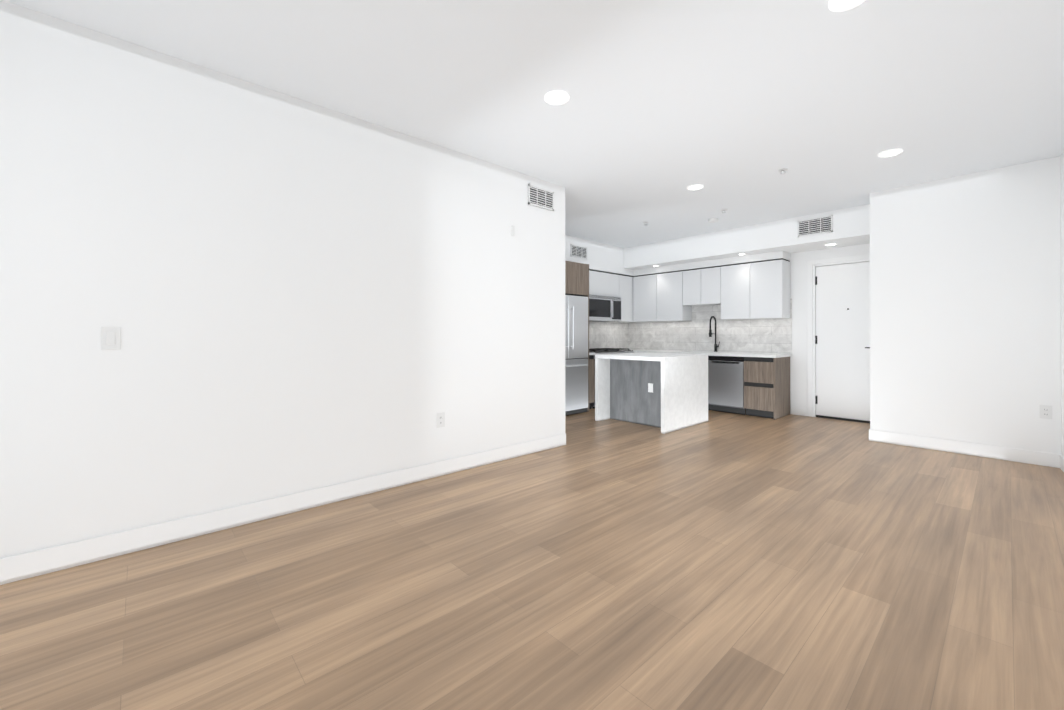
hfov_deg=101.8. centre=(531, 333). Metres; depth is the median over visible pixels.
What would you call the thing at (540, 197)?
air vent
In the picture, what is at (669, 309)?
upper cabinet
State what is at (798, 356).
wall
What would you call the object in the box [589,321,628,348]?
backsplash
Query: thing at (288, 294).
wall
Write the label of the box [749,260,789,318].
upper cabinet
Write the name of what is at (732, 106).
ceiling
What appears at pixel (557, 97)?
recessed light
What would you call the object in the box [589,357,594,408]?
base cabinet
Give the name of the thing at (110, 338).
light switch
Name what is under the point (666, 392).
kitchen island
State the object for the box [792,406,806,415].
baseboard
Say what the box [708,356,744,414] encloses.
dishwasher
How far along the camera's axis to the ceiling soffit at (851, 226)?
6.29 m
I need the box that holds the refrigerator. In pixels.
[565,295,587,415]
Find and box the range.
[589,348,632,408]
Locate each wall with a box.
[0,0,564,557]
[642,243,869,415]
[870,156,1060,453]
[1060,151,1063,455]
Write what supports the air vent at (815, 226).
attached to the ceiling soffit at (851, 226)
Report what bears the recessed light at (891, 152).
in the ceiling
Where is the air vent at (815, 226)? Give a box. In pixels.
[797,215,832,236]
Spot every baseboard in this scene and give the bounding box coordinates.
[0,433,565,584]
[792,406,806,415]
[869,429,1061,467]
[1060,454,1063,471]
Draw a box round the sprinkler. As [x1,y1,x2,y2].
[778,168,787,173]
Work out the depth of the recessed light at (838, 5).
2.09 m
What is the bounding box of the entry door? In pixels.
[815,261,869,420]
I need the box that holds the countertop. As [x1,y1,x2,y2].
[629,349,790,356]
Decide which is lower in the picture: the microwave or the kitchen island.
the kitchen island
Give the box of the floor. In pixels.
[0,407,1063,709]
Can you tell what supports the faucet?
on the countertop
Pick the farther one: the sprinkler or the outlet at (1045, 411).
the sprinkler
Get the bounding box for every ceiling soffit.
[565,235,634,276]
[624,204,869,269]
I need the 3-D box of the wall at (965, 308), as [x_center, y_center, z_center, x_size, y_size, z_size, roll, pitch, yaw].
[4.314,-0.193,4.397,0.100,2.790,1.384,0,0,-42]
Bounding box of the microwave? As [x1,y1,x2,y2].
[589,294,621,321]
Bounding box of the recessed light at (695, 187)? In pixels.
[687,184,703,189]
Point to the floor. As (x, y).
(724, 561)
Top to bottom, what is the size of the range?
0.950 m
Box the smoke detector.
[708,218,718,222]
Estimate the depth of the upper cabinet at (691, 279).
7.32 m
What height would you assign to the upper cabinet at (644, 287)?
0.850 m
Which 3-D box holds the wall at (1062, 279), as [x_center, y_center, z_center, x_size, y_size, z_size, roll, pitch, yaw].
[1.579,-0.207,0.388,0.120,2.790,9.584,0,0,43]
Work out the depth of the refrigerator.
6.49 m
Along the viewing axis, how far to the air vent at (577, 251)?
7.11 m
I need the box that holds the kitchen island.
[595,352,707,433]
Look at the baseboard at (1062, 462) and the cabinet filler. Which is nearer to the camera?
the baseboard at (1062, 462)
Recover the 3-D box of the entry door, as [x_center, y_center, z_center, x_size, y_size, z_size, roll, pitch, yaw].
[4.378,0.102,5.995,0.103,2.149,0.781,0,0,-42]
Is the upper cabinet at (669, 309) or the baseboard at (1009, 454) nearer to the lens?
the baseboard at (1009, 454)
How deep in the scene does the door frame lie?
6.29 m
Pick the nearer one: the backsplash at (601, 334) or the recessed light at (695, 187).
the recessed light at (695, 187)
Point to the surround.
(576, 279)
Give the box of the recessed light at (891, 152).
[878,149,902,156]
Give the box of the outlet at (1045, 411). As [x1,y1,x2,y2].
[1039,405,1051,418]
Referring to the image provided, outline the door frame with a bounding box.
[807,254,869,423]
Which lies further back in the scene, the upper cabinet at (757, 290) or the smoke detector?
the upper cabinet at (757, 290)
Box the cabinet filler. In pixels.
[634,251,789,276]
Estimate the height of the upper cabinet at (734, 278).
0.850 m
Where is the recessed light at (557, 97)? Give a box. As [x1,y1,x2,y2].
[544,90,568,104]
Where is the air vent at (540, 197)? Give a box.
[528,184,553,210]
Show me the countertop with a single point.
(634, 350)
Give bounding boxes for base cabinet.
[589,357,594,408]
[744,357,789,419]
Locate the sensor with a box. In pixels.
[511,225,514,235]
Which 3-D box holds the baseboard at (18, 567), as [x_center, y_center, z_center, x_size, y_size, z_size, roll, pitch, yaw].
[-2.100,1.133,2.442,6.665,0.125,0.012,0,0,-42]
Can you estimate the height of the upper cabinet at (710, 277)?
0.590 m
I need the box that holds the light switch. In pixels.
[101,327,120,349]
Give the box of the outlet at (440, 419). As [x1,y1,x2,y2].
[437,412,444,427]
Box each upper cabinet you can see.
[589,270,620,296]
[615,276,632,322]
[633,274,656,321]
[657,272,691,321]
[681,269,708,307]
[701,267,720,304]
[721,264,748,319]
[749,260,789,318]
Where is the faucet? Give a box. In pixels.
[709,316,719,351]
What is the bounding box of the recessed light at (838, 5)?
[828,0,864,11]
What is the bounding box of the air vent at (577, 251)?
[571,244,586,258]
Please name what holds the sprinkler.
attached to the ceiling
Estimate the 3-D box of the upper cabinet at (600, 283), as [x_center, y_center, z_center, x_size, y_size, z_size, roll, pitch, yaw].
[1.086,-0.873,7.661,1.050,0.406,0.338,0,0,-42]
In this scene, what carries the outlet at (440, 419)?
attached to the wall at (288, 294)
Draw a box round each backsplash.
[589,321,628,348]
[629,298,791,353]
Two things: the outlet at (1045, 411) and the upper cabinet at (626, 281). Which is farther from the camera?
the upper cabinet at (626, 281)
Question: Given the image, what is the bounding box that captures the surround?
[565,261,588,411]
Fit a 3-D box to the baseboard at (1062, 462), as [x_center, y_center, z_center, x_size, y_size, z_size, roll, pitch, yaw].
[1.530,1.126,0.427,0.012,0.125,9.362,0,0,43]
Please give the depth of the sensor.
4.18 m
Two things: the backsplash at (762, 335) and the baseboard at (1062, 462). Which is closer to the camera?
the baseboard at (1062, 462)
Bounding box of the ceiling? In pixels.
[4,0,1063,247]
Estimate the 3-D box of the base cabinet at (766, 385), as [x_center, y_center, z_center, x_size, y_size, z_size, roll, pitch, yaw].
[3.504,0.775,6.441,0.640,0.870,0.427,0,0,-42]

